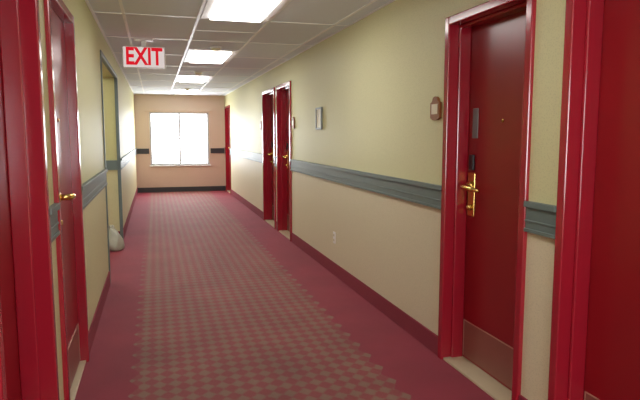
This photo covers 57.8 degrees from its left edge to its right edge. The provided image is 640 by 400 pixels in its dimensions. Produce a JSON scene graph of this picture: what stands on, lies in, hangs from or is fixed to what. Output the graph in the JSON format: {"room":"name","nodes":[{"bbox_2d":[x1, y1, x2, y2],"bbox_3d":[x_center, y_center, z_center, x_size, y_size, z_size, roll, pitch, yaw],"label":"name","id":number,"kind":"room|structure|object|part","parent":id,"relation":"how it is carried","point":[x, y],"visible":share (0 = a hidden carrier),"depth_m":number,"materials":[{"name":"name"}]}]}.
{"room":"hotel corridor","nodes":[
{"label":"hotel corridor","id":0,"kind":"room"},
{"bbox_2d":[39,0,136,399],"bbox_3d":[-2.273,-0.440,5.892,0.220,2.440,17.800,-2,7,-16],"label":"wall","id":1,"kind":"structure","parent":0,"point":[89,40],"depth_m":4.69,"materials":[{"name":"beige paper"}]},
{"bbox_2d":[0,51,20,399],"bbox_3d":[-1.205,0.156,2.038,0.045,2.084,0.820,-2,7,-16],"label":"door","id":2,"kind":"structure","parent":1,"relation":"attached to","point":[7,286],"depth_m":2.35,"materials":[{"name":"red wood"}]},
{"bbox_2d":[0,0,59,399],"bbox_3d":[-1.163,0.138,2.048,0.242,2.150,0.920,-2,7,-16],"label":"frame","id":3,"kind":"object","parent":1,"relation":"attached to","point":[20,38],"visible":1,"depth_m":2.43,"materials":[{"name":"red wood"}]},
{"bbox_2d":[51,8,79,388],"bbox_3d":[-1.435,0.028,3.176,0.045,2.084,0.810,-2,7,-16],"label":"door","id":4,"kind":"structure","parent":1,"relation":"attached to","point":[58,36],"depth_m":3.31,"materials":[{"name":"red wood"}]},
{"bbox_2d":[68,327,79,387],"bbox_3d":[-1.413,0.935,3.284,0.002,0.230,0.750,-2,7,-16],"label":"kick plate","id":5,"kind":"object","parent":4,"relation":"attached to","point":[73,351],"depth_m":3.41,"materials":[{"name":"brown metal"}]},
{"bbox_2d":[68,323,79,352],"bbox_3d":[-1.413,0.931,3.287,0.004,0.236,0.756,-2,7,-16],"label":"kick plate edge","id":6,"kind":"object","parent":4,"relation":"attached to","point":[78,323],"visible":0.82,"depth_m":3.54,"materials":[{"name":"silver metal"}]},
{"bbox_3d":[-1.339,0.038,2.938,0.010,0.270,0.076,-2,7,-16],"label":"handle plate","id":7,"kind":"object","parent":4,"relation":"attached to","visible":0},
{"bbox_2d":[60,193,75,200],"bbox_3d":[-1.313,-0.020,3.026,0.072,0.039,0.198,-2,7,-16],"label":"lever","id":8,"kind":"object","parent":7,"relation":"attached to","point":[63,197],"visible":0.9,"depth_m":2.94,"materials":[{"name":"gold metal"}]},
{"bbox_2d":[43,0,89,399],"bbox_3d":[-1.480,0.013,3.162,0.242,2.150,0.910,-2,7,-16],"label":"frame","id":9,"kind":"object","parent":1,"relation":"attached to","point":[58,6],"visible":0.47,"depth_m":3.48,"materials":[{"name":"red wood"}]},
{"bbox_2d":[49,148,136,242],"bbox_3d":[-2.154,-0.269,5.945,0.028,0.150,17.800,-2,7,-16],"label":"trim","id":10,"kind":"structure","parent":1,"relation":"attached to","point":[92,187],"depth_m":4.10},
{"bbox_2d":[100,50,123,281],"bbox_3d":[-2.396,-0.424,6.701,0.042,2.230,2.470,-2,7,-16],"label":"trim","id":11,"kind":"structure","parent":1,"relation":"attached to","point":[103,58],"depth_m":7.73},
{"bbox_2d":[89,188,137,352],"bbox_3d":[-2.162,0.705,6.052,0.012,0.130,17.800,-2,7,-16],"label":"baseboard","id":12,"kind":"structure","parent":1,"relation":"attached to","point":[97,315],"depth_m":4.72,"materials":[{"name":"red carpet"}]},
{"bbox_2d":[134,94,225,187],"bbox_3d":[-3.553,-1.443,14.837,2.660,2.440,0.220,-2,7,-16],"label":"wall","id":13,"kind":"structure","parent":0,"point":[215,174],"depth_m":14.74,"materials":[{"name":"beige paint"}]},
{"bbox_2d":[144,109,213,111],"bbox_3d":[-3.545,-2.257,14.607,1.700,0.050,0.050,-2,7,-16],"label":"trim","id":14,"kind":"structure","parent":13,"relation":"attached to","point":[187,110],"depth_m":14.59,"materials":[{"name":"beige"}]},
{"bbox_2d":[149,112,209,164],"bbox_3d":[-3.568,-1.561,14.768,1.460,1.330,0.080,-2,7,-16],"label":"frame","id":15,"kind":"object","parent":13,"relation":"attached to","point":[150,113],"visible":1,"depth_m":14.73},
{"bbox_2d":[152,138,206,138],"bbox_3d":[-3.567,-1.558,14.763,1.370,0.025,0.030,-2,7,-16],"label":"bar","id":16,"kind":"object","parent":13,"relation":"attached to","point":[152,138],"visible":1,"depth_m":14.74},
{"bbox_2d":[137,148,223,153],"bbox_3d":[-3.520,-1.246,14.743,2.160,0.130,0.020,-2,7,-16],"label":"trim","id":17,"kind":"structure","parent":13,"relation":"attached to","point":[213,150],"depth_m":14.94,"materials":[{"name":"wood"}]},
{"bbox_2d":[150,165,210,166],"bbox_3d":[-3.550,-0.878,14.779,1.520,0.030,0.055,-2,7,-16],"label":"sill","id":18,"kind":"structure","parent":13,"relation":"attached to","point":[150,165],"depth_m":14.72,"materials":[{"name":"white paint"}]},
{"bbox_2d":[138,186,225,192],"bbox_3d":[-3.521,-0.278,14.854,2.190,0.120,0.015,-2,7,-16],"label":"baseboard","id":19,"kind":"structure","parent":13,"relation":"attached to","point":[196,188],"depth_m":14.84,"materials":[{"name":"rubber"}]},
{"bbox_2d":[88,0,390,95],"bbox_3d":[-1.788,-1.717,5.887,4.090,0.100,18.240,-2,7,-16],"label":"ceiling","id":20,"kind":"structure","parent":0,"point":[298,11],"depth_m":5.70,"materials":[{"name":"tile"}]},
{"bbox_2d":[122,38,164,68],"bbox_3d":[-1.852,-1.537,6.098,0.430,0.305,0.100,-2,7,-16],"label":"exit sign","id":21,"kind":"object","parent":20,"relation":"hanging from","point":[134,57],"visible":1,"depth_m":6.07,"materials":[{"name":"white paint"}]},
{"bbox_2d":[171,89,199,92],"bbox_3d":[-3.081,-2.486,13.246,0.580,0.012,1.196,-2,7,-16],"label":"ceiling light panel","id":22,"kind":"object","parent":20,"relation":"attached to","point":[173,90],"depth_m":12.75,"materials":[{"name":"white metal"}]},
{"bbox_2d":[175,89,195,93],"bbox_3d":[-3.081,-2.477,13.247,0.430,0.029,1.046,-2,7,-16],"label":"lens","id":23,"kind":"object","parent":20,"relation":"attached to","point":[176,91],"visible":0.93,"depth_m":13.14,"materials":[{"name":"white plastic"}]},
{"bbox_2d":[176,75,212,81],"bbox_3d":[-2.248,-2.158,10.320,0.580,0.012,1.196,-2,7,-16],"label":"ceiling light panel","id":24,"kind":"object","parent":20,"relation":"attached to","point":[179,77],"depth_m":10.04,"materials":[{"name":"white metal"}]},
{"bbox_2d":[180,76,208,82],"bbox_3d":[-2.248,-2.148,10.321,0.430,0.029,1.046,-2,7,-16],"label":"lens","id":25,"kind":"object","parent":20,"relation":"attached to","point":[188,79],"visible":1,"depth_m":10.21,"materials":[{"name":"white plastic"}]},
{"bbox_2d":[189,50,230,63],"bbox_3d":[-1.415,-1.820,7.395,0.430,0.029,1.046,-2,7,-16],"label":"ceiling light","id":26,"kind":"object","parent":20,"relation":"attached to","point":[215,57],"visible":0.86,"depth_m":7.31,"materials":[{"name":"white plastic"}]},
{"bbox_2d":[183,49,237,62],"bbox_3d":[-1.415,-1.830,7.394,0.580,0.012,1.196,-2,7,-16],"label":"ceiling light panel","id":27,"kind":"object","parent":20,"relation":"attached to","point":[190,52],"depth_m":7.08,"materials":[{"name":"white metal"}]},
{"bbox_2d":[210,46,221,50],"bbox_3d":[-1.186,-1.724,6.612,0.130,0.048,0.130,-2,7,-16],"label":"smoke detector","id":28,"kind":"object","parent":20,"relation":"attached to","point":[214,48],"visible":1,"depth_m":6.57,"materials":[{"name":"white paint"}]},
{"bbox_2d":[85,0,395,95],"bbox_3d":[-1.099,-1.685,6.086,2.220,0.008,17.800,-2,7,-16],"label":"grid","id":29,"kind":"object","parent":20,"relation":"attached to","point":[123,13],"visible":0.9,"depth_m":6.02,"materials":[{"name":"white metal"}]},
{"bbox_2d":[200,0,288,21],"bbox_3d":[-0.582,-1.501,4.468,0.580,0.012,1.196,-2,7,-16],"label":"ceiling light panel","id":30,"kind":"object","parent":20,"relation":"attached to","point":[210,5],"depth_m":4.60,"materials":[{"name":"white metal"}]},
{"bbox_2d":[210,0,280,21],"bbox_3d":[-0.582,-1.492,4.469,0.430,0.029,1.046,-2,7,-16],"label":"ceiling light","id":31,"kind":"object","parent":20,"relation":"attached to","point":[227,10],"visible":1,"depth_m":4.55,"materials":[{"name":"white plastic"}]},
{"bbox_2d":[75,190,494,399],"bbox_3d":[-1.788,0.807,6.170,4.090,0.100,18.240,-2,7,-16],"label":"floor","id":32,"kind":"structure","parent":0,"point":[206,299],"depth_m":4.39,"materials":[{"name":"carpet"}]},
{"bbox_2d":[70,360,85,399],"bbox_3d":[-1.488,1.074,3.279,0.225,0.015,0.810,-2,7,-16],"label":"threshold","id":33,"kind":"object","parent":32,"relation":"on","point":[74,388],"visible":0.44,"depth_m":3.39,"materials":[{"name":"stone"}]},
{"bbox_2d":[109,225,124,250],"bbox_3d":[-2.573,0.472,7.275,0.222,0.320,0.236,-2,7,-16],"label":"trash bag","id":34,"kind":"object","parent":32,"relation":"on","point":[116,242],"visible":0.84,"depth_m":7.22,"materials":[{"name":"white plastic"}]},
{"bbox_2d":[265,219,273,226],"bbox_3d":[-0.703,0.386,9.407,0.225,0.015,0.910,-2,7,-16],"label":"threshold","id":35,"kind":"object","parent":32,"relation":"on","point":[271,222],"visible":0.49,"depth_m":9.50,"materials":[{"name":"stone"}]},
{"bbox_2d":[279,230,289,239],"bbox_3d":[-0.399,0.506,8.341,0.225,0.015,0.820,-2,7,-16],"label":"threshold","id":36,"kind":"object","parent":32,"relation":"on","point":[286,233],"visible":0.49,"depth_m":8.44,"materials":[{"name":"stone"}]},
{"bbox_2d":[443,356,511,399],"bbox_3d":[1.006,1.060,3.405,0.225,0.015,0.764,-2,7,-16],"label":"threshold","id":37,"kind":"object","parent":32,"relation":"on","point":[488,384],"visible":0.56,"depth_m":3.41,"materials":[{"name":"stone"}]},
{"bbox_2d":[224,0,565,399],"bbox_3d":[0.074,-0.513,6.552,0.220,2.440,17.800,-2,7,-16],"label":"wall","id":38,"kind":"structure","parent":0,"point":[375,81],"depth_m":4.49,"materials":[{"name":"beige paint"}]},
{"bbox_2d":[224,105,230,193],"bbox_3d":[-2.191,-1.257,14.483,0.242,2.150,0.960,-2,7,-16],"label":"frame","id":39,"kind":"object","parent":38,"relation":"attached to","point":[227,108],"visible":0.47,"depth_m":14.84,"materials":[{"name":"red wood"}]},
{"bbox_2d":[262,87,275,228],"bbox_3d":[-0.711,-0.674,9.286,0.242,2.150,1.010,-2,7,-16],"label":"frame","id":40,"kind":"object","parent":38,"relation":"attached to","point":[266,95],"visible":0.42,"depth_m":9.66,"materials":[{"name":"red wood"}]},
{"bbox_2d":[271,95,273,219],"bbox_3d":[-0.664,-0.659,9.301,0.045,2.084,0.910,-2,7,-16],"label":"slab","id":41,"kind":"object","parent":38,"relation":"attached to","point":[272,95],"visible":0.14,"depth_m":9.61,"materials":[{"name":"red wood"}]},
{"bbox_2d":[276,81,291,240],"bbox_3d":[-0.407,-0.555,8.219,0.242,2.150,0.920,-2,7,-16],"label":"frame","id":42,"kind":"object","parent":38,"relation":"attached to","point":[281,90],"visible":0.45,"depth_m":8.55,"materials":[{"name":"red wood"}]},
{"bbox_2d":[287,90,289,231],"bbox_3d":[-0.361,-0.539,8.235,0.045,2.084,0.820,-2,7,-16],"label":"slab","id":43,"kind":"object","parent":38,"relation":"attached to","point":[288,173],"visible":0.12,"depth_m":8.51,"materials":[{"name":"red wood"}]},
{"bbox_2d":[287,214,289,230],"bbox_3d":[-0.383,0.369,8.330,0.002,0.230,0.760,-2,7,-16],"label":"kick plate","id":44,"kind":"object","parent":43,"relation":"attached to","point":[288,217],"depth_m":8.62,"materials":[{"name":"brown metal"}]},
{"bbox_2d":[292,117,294,127],"bbox_3d":[-0.347,-1.008,7.548,0.021,0.150,0.120,-2,7,-16],"label":"number plaque","id":45,"kind":"object","parent":38,"relation":"attached to","point":[293,118],"visible":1,"depth_m":7.51,"materials":[{"name":"beige plastic"}]},
{"bbox_2d":[315,107,322,129],"bbox_3d":[-0.011,-0.896,6.370,0.020,0.240,0.220,-2,7,-16],"label":"wall sconce","id":46,"kind":"object","parent":38,"relation":"attached to","point":[318,111],"visible":1,"depth_m":6.34,"materials":[{"name":"grey metal"}]},
{"bbox_2d":[333,231,335,243],"bbox_3d":[0.146,0.387,5.973,0.011,0.120,0.070,-2,7,-16],"label":"wall outlet","id":47,"kind":"object","parent":38,"relation":"attached to","point":[334,233],"visible":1,"depth_m":5.96,"materials":[{"name":"white paint"}]},
{"bbox_2d":[231,189,527,399],"bbox_3d":[-0.037,0.638,6.649,0.012,0.130,17.800,-2,7,-16],"label":"baseboard","id":48,"kind":"structure","parent":38,"relation":"attached to","point":[425,336],"depth_m":4.97,"materials":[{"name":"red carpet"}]},
{"bbox_2d":[224,147,556,238],"bbox_3d":[-0.045,-0.336,6.538,0.028,0.150,17.800,-2,7,-16],"label":"trim","id":49,"kind":"structure","parent":38,"relation":"attached to","point":[540,219],"depth_m":4.34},
{"bbox_2d":[430,96,441,119],"bbox_3d":[0.742,-0.589,3.722,0.021,0.150,0.125,-2,7,-16],"label":"number plaque","id":50,"kind":"object","parent":38,"relation":"attached to","point":[436,104],"visible":1,"depth_m":3.70,"materials":[{"name":"beige plastic"}]},
{"bbox_3d":[0.733,-0.583,3.720,0.004,0.064,0.078,-2,7,-16],"label":"number panel","id":51,"kind":"part","parent":50,"relation":"part of","materials":[{"name":"beige plastic"}]},
{"bbox_2d":[438,0,536,399],"bbox_3d":[0.998,-0.001,3.283,0.242,2.150,0.864,-2,7,-16],"label":"frame","id":52,"kind":"object","parent":38,"relation":"attached to","point":[458,27],"visible":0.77,"depth_m":3.56,"materials":[{"name":"red wood"}]},
{"bbox_2d":[462,10,525,390],"bbox_3d":[1.045,0.014,3.299,0.045,2.084,0.764,-2,7,-16],"label":"door","id":53,"kind":"structure","parent":38,"relation":"attached to","point":[497,46],"depth_m":3.33,"materials":[{"name":"red wood"}]},
{"bbox_2d":[466,172,475,216],"bbox_3d":[0.923,-0.034,3.579,0.034,0.270,0.076,-2,7,-16],"label":"handle plate","id":54,"kind":"object","parent":53,"relation":"attached to","point":[471,176],"depth_m":3.57,"materials":[{"name":"gold metal"}]},
{"bbox_3d":[0.919,0.045,3.587,0.025,0.042,0.042,-2,7,-16],"label":"deadbolt turn knob","id":55,"kind":"part","parent":54,"relation":"part of","materials":[{"name":"gold metal"}]},
{"bbox_2d":[460,184,479,192],"bbox_3d":[0.908,-0.071,3.484,0.072,0.039,0.198,-2,7,-16],"label":"lever","id":56,"kind":"object","parent":54,"relation":"attached to","point":[467,187],"visible":1,"depth_m":3.45,"materials":[{"name":"gold metal"}]},
{"bbox_2d":[467,181,473,191],"bbox_3d":[0.920,-0.084,3.573,0.024,0.068,0.068,-2,7,-16],"label":"rose","id":57,"kind":"object","parent":54,"relation":"attached to","point":[470,183],"depth_m":3.55,"materials":[{"name":"gold metal"}]},
{"bbox_2d":[469,155,474,169],"bbox_3d":[0.932,-0.231,3.560,0.016,0.095,0.050,-2,7,-16],"label":"lock","id":58,"kind":"object","parent":53,"relation":"attached to","point":[471,157],"visible":1,"depth_m":3.54,"materials":[{"name":"black metal"}]},
{"bbox_2d":[472,108,478,137],"bbox_3d":[0.942,-0.465,3.516,0.006,0.180,0.060,-2,7,-16],"label":"card holder","id":59,"kind":"object","parent":53,"relation":"attached to","point":[475,110],"visible":1,"depth_m":3.51,"materials":[{"name":"grey metal"}]},
{"bbox_2d":[463,319,512,351],"bbox_3d":[1.020,0.919,3.396,0.004,0.236,0.710,-2,7,-16],"label":"kick plate edge","id":60,"kind":"object","parent":53,"relation":"attached to","point":[464,319],"visible":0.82,"depth_m":3.54,"materials":[{"name":"metal"}]},
{"bbox_2d":[463,320,512,388],"bbox_3d":[1.022,0.922,3.394,0.002,0.230,0.704,-2,7,-16],"label":"kick plate","id":61,"kind":"object","parent":53,"relation":"attached to","point":[496,358],"depth_m":3.45,"materials":[{"name":"brown metal"}]},
{"bbox_2d":[548,0,603,399],"bbox_3d":[1.306,0.120,2.202,0.242,2.150,0.935,-2,7,-16],"label":"frame","id":62,"kind":"object","parent":38,"relation":"attached to","point":[583,34],"visible":0.79,"depth_m":2.57,"materials":[{"name":"red wood"}]},
{"bbox_2d":[583,0,639,399],"bbox_3d":[1.353,0.136,2.217,0.045,2.084,0.835,-2,7,-16],"label":"door","id":63,"kind":"structure","parent":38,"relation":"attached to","point":[612,360],"depth_m":2.46,"materials":[{"name":"red wood"}]},
{"bbox_2d":[585,394,595,399],"bbox_3d":[1.330,1.044,2.313,0.002,0.230,0.775,-2,7,-16],"label":"kick plate","id":64,"kind":"object","parent":63,"relation":"attached to","point":[588,397],"depth_m":2.65,"materials":[{"name":"brown metal"}]},
{"bbox_2d":[584,391,599,399],"bbox_3d":[1.328,1.040,2.315,0.004,0.236,0.781,-2,7,-16],"label":"kick plate edge","id":65,"kind":"object","parent":63,"relation":"attached to","point":[585,392],"visible":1,"depth_m":2.65,"materials":[{"name":"metal"}]},
{"bbox_3d":[-3.285,-0.500,6.434,1.430,2.440,2.840,-2,7,-16],"label":"wall","id":66,"kind":"structure","parent":0,"visible":0},
{"bbox_2d":[106,160,117,169],"bbox_3d":[-3.397,-0.451,7.652,1.370,0.130,0.020,-2,7,-16],"label":"trim","id":67,"kind":"structure","parent":66,"relation":"attached to","point":[110,164],"depth_m":7.81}
]}

